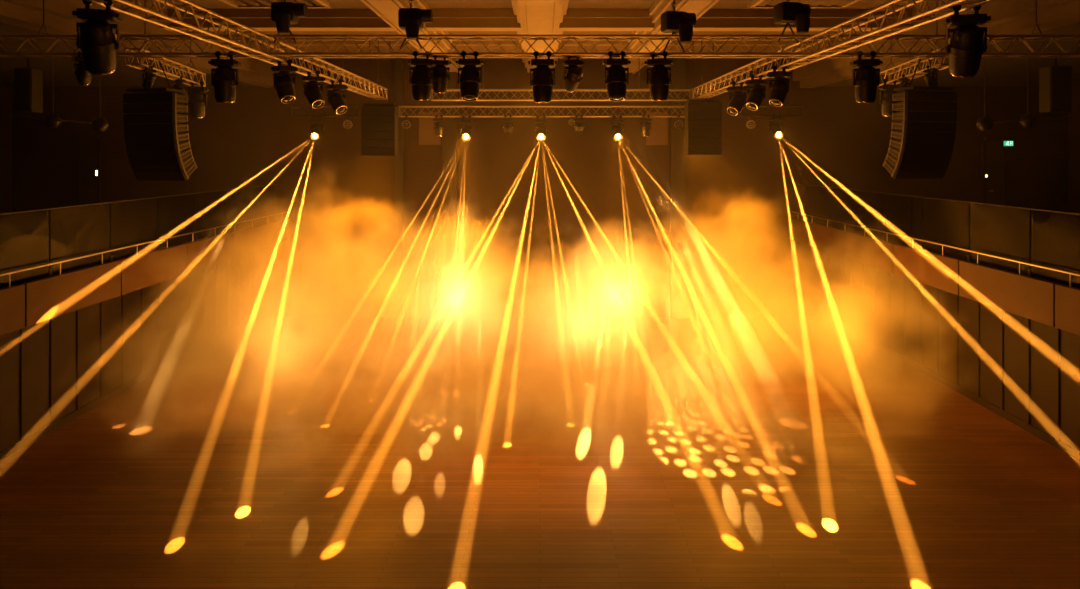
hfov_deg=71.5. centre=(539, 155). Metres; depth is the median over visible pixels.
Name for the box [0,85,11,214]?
wall
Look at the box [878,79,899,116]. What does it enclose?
light
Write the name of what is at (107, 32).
vent
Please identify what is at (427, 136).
panel
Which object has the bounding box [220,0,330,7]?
ceiling vent
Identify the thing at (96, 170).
indicator light
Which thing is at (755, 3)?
ceiling vent
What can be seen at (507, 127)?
light
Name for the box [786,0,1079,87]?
trim
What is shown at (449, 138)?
trim
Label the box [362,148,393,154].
grille
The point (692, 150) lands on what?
grille
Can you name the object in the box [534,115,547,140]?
light
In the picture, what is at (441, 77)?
light
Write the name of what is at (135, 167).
grille
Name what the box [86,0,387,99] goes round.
truss
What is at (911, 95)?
grille
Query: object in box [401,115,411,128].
spotlight
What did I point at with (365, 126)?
grille
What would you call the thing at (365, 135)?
grille
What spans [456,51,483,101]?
light
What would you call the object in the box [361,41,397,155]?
speaker
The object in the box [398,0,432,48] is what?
chain hoist
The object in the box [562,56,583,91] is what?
light
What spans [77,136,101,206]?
door
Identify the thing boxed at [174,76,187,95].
light
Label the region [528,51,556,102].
light
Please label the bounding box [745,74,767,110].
light
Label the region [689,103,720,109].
grille
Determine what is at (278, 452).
floor
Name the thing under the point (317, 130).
light
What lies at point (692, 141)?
grille
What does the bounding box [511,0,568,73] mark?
ceiling beam
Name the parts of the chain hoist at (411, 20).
motor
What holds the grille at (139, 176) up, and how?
attached to the speaker at (158, 152)
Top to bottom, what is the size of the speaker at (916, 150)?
2.427 m
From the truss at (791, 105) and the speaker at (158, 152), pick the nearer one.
the speaker at (158, 152)
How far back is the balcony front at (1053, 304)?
16.05 m
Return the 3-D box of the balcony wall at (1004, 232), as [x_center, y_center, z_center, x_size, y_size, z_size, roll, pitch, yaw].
[9.250,1.645,12.000,0.060,1.310,29.800,0,0,0]
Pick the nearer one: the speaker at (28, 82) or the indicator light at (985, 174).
the speaker at (28, 82)
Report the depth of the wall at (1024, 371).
17.86 m
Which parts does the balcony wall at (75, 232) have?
glass pane, glass pane, glass pane, glass pane, glass pane, glass pane, glass pane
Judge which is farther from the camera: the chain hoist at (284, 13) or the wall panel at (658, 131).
the wall panel at (658, 131)
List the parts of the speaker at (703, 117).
fly frame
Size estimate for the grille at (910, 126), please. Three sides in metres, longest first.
1.123 x 0.184 x 0.016 m
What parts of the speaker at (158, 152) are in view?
fly frame, plate, plate, plate, plate, plate, plate, plate, plate, plate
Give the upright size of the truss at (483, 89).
1.833 m
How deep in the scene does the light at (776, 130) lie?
22.71 m
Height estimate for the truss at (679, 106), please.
2.310 m
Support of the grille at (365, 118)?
attached to the speaker at (379, 121)
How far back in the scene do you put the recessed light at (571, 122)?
22.81 m
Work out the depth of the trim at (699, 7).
17.52 m
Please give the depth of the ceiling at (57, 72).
21.43 m
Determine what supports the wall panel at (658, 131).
attached to the wall at (564, 224)
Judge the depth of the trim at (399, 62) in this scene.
26.76 m
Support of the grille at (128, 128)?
attached to the speaker at (158, 152)
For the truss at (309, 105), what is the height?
2.310 m
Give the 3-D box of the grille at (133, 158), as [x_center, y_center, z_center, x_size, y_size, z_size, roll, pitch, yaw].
[-7.811,0.058,15.143,1.123,0.184,0.016,0,21,11]
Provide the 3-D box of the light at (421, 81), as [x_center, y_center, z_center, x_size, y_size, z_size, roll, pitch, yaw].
[-1.975,-1.333,12.500,0.450,0.823,0.354,0,0,-11]
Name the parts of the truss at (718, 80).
hanging chain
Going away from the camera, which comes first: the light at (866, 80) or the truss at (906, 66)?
the light at (866, 80)
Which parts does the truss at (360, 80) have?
hanging chain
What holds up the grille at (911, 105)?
attached to the speaker at (916, 150)
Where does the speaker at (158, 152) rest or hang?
hanging from the truss at (175, 66)
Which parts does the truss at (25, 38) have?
hanging chain, hanging chain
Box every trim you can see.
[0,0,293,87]
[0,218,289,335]
[395,58,403,318]
[442,72,456,318]
[612,0,718,73]
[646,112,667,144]
[670,58,684,318]
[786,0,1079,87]
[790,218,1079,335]
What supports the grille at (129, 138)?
attached to the speaker at (158, 152)
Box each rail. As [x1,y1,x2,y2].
[0,211,287,286]
[792,211,1079,286]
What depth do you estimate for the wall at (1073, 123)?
26.66 m
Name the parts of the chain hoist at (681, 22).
motor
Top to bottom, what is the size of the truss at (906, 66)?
1.733 m
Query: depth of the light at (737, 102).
17.06 m
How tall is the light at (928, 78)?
0.494 m
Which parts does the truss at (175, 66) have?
frame, hanging chain, frame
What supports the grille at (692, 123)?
attached to the speaker at (703, 117)
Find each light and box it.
[72,0,122,74]
[73,52,93,85]
[95,169,98,176]
[141,66,156,88]
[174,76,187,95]
[185,81,208,117]
[208,51,240,102]
[271,59,297,103]
[301,70,324,108]
[309,114,324,139]
[325,79,347,114]
[408,51,434,99]
[431,56,450,92]
[433,115,444,135]
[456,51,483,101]
[459,115,473,140]
[502,115,513,133]
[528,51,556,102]
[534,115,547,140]
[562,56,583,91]
[568,115,574,125]
[573,115,584,135]
[603,51,630,100]
[610,115,624,140]
[640,115,651,135]
[645,51,672,100]
[673,115,683,128]
[727,81,746,115]
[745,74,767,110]
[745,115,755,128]
[767,65,791,106]
[768,113,784,138]
[850,51,882,102]
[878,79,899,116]
[897,75,910,92]
[923,66,938,86]
[942,5,990,77]
[983,172,987,179]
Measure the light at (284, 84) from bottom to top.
0.795 m
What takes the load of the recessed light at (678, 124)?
hanging from the truss at (679, 106)
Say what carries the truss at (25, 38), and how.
hanging from the ceiling at (209, 4)
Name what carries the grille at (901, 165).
attached to the speaker at (916, 150)
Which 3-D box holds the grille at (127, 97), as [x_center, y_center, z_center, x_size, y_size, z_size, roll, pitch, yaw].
[-7.841,-1.157,14.994,1.123,0.184,0.016,0,0,11]
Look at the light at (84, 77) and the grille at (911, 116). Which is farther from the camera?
the grille at (911, 116)
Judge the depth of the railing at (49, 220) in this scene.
19.49 m
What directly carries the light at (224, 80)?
hanging from the truss at (25, 38)
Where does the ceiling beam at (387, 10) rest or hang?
attached to the ceiling at (209, 4)
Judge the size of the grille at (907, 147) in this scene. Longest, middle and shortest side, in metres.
1.123 x 0.184 x 0.016 m
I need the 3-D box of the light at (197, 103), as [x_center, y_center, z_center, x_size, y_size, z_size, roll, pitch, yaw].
[-8.488,-1.391,18.575,0.495,0.915,0.418,0,0,-11]
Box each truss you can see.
[0,0,1079,57]
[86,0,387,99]
[124,0,205,86]
[289,58,357,116]
[399,58,684,116]
[430,58,691,100]
[692,0,993,98]
[740,58,803,116]
[877,0,948,86]
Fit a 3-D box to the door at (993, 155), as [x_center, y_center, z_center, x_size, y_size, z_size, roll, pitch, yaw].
[16.308,0.855,26.909,0.848,2.990,0.182,0,0,0]
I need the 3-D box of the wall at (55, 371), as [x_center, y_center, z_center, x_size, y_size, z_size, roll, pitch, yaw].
[-10.430,4.400,12.000,0.340,2.800,30.000,0,0,0]
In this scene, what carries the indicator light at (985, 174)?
attached to the door at (993, 155)
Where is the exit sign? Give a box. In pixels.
[1002,140,1013,146]
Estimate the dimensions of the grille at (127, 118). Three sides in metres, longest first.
1.123 x 0.184 x 0.016 m
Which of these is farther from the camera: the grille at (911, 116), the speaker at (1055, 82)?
the speaker at (1055, 82)
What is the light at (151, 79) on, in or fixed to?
hanging from the truss at (175, 66)
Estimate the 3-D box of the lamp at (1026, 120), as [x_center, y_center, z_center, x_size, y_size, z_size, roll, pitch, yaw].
[11.008,-1.538,17.000,2.194,1.925,0.350,0,0,0]
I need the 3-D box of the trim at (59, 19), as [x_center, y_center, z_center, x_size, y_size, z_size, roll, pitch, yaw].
[-9.350,-3.025,12.000,1.000,1.150,30.000,0,0,0]
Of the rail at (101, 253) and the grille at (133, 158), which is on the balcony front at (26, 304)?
the rail at (101, 253)
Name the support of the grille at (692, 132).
attached to the speaker at (703, 117)
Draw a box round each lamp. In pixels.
[10,114,108,131]
[976,114,1074,130]
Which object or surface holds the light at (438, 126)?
hanging from the truss at (679, 106)
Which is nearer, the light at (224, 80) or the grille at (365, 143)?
the light at (224, 80)
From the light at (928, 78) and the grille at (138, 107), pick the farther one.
the light at (928, 78)
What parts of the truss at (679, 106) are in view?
hanging chain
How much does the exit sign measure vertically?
0.220 m
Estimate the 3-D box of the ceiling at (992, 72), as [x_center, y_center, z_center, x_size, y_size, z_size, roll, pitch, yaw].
[14.500,-2.650,12.000,9.300,0.300,30.000,0,0,0]
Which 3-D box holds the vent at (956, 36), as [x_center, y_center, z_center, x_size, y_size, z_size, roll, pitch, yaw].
[4.809,-1.353,8.431,0.307,0.076,0.302,0,29,17]
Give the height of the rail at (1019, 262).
0.287 m
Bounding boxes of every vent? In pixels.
[80,27,112,37]
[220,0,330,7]
[534,70,550,73]
[749,0,859,7]
[952,32,983,41]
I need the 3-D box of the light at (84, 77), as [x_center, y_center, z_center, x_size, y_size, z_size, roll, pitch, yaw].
[-7.611,-1.458,12.519,0.315,0.546,0.415,0,0,-29]
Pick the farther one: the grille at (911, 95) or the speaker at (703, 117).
the speaker at (703, 117)
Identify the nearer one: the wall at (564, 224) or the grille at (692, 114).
the grille at (692, 114)
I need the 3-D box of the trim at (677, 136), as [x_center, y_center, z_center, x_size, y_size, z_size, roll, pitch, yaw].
[4.932,1.100,26.880,0.504,9.400,0.240,0,0,0]
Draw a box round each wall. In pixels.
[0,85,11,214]
[0,184,278,287]
[0,251,254,460]
[12,59,1067,316]
[801,184,1079,287]
[825,251,1079,460]
[1068,85,1079,214]
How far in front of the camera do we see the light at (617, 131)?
22.71 m
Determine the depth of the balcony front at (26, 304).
16.01 m
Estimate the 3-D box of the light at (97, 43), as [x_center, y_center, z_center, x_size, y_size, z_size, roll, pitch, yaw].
[-4.835,-1.307,8.217,0.450,0.836,0.485,0,0,-17]
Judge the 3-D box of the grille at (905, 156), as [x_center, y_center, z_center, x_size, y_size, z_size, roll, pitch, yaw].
[7.811,0.018,15.143,1.123,0.184,0.016,0,21,-11]
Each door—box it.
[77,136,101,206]
[981,138,1006,206]
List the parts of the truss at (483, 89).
hanging chain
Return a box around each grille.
[14,69,30,110]
[123,93,172,102]
[123,103,172,112]
[123,114,172,122]
[124,124,173,133]
[124,134,174,143]
[126,145,176,153]
[128,154,178,162]
[130,164,181,171]
[134,173,185,180]
[362,107,393,113]
[362,115,393,121]
[362,123,393,129]
[362,132,393,138]
[362,140,393,146]
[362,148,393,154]
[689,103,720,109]
[689,111,720,118]
[689,120,720,127]
[689,129,720,136]
[689,138,720,145]
[689,147,720,153]
[898,162,949,169]
[901,152,951,160]
[903,143,953,151]
[905,132,955,141]
[906,122,955,131]
[907,91,956,100]
[907,101,956,110]
[907,112,956,121]
[1051,67,1071,110]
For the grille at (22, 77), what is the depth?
17.97 m
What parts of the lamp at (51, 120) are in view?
lamp shade, lamp shade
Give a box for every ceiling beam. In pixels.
[361,0,467,73]
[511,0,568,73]
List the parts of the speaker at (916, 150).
plate, plate, plate, plate, plate, plate, plate, plate, plate, fly frame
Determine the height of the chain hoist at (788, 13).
1.502 m
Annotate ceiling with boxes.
[0,22,260,86]
[147,0,932,58]
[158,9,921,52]
[819,22,1079,86]
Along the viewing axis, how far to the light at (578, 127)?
22.75 m
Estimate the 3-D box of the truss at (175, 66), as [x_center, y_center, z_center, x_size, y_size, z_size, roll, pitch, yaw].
[-8.427,-2.634,17.079,0.348,1.733,4.277,0,0,-8]
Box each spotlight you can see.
[343,115,352,128]
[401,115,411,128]
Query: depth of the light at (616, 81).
12.38 m
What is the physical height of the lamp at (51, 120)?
1.947 m
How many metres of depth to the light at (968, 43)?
8.41 m
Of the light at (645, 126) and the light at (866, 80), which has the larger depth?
the light at (645, 126)
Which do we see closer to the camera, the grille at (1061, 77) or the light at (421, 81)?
the light at (421, 81)
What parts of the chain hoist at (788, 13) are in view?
motor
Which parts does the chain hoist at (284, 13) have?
motor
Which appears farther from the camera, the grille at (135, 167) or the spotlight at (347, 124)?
the spotlight at (347, 124)
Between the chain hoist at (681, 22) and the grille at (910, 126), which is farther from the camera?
the grille at (910, 126)
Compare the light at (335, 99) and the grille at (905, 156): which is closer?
the grille at (905, 156)
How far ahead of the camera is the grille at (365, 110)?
21.48 m
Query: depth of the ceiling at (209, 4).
17.80 m
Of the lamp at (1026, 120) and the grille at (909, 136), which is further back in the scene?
the lamp at (1026, 120)
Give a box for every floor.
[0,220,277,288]
[0,317,1079,588]
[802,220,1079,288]
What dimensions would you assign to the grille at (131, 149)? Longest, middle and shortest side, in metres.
1.123 x 0.184 x 0.016 m
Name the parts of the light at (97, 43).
handle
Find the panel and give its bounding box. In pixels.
[419,112,440,144]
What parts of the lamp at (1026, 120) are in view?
lamp shade, lamp shade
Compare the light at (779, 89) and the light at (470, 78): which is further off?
the light at (779, 89)
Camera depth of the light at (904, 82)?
16.94 m
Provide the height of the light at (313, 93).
0.782 m
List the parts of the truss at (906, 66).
hanging chain, frame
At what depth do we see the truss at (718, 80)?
11.34 m
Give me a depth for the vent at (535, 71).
12.35 m
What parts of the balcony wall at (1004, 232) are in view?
glass pane, glass pane, glass pane, glass pane, glass pane, glass pane, glass pane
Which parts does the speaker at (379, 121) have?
fly frame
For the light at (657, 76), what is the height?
0.828 m
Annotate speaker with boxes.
[14,58,42,112]
[123,61,196,180]
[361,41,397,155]
[685,42,721,154]
[883,59,956,178]
[1039,58,1071,112]
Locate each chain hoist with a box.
[271,0,307,42]
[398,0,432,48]
[661,0,695,51]
[774,0,810,42]
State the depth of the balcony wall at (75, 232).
16.36 m

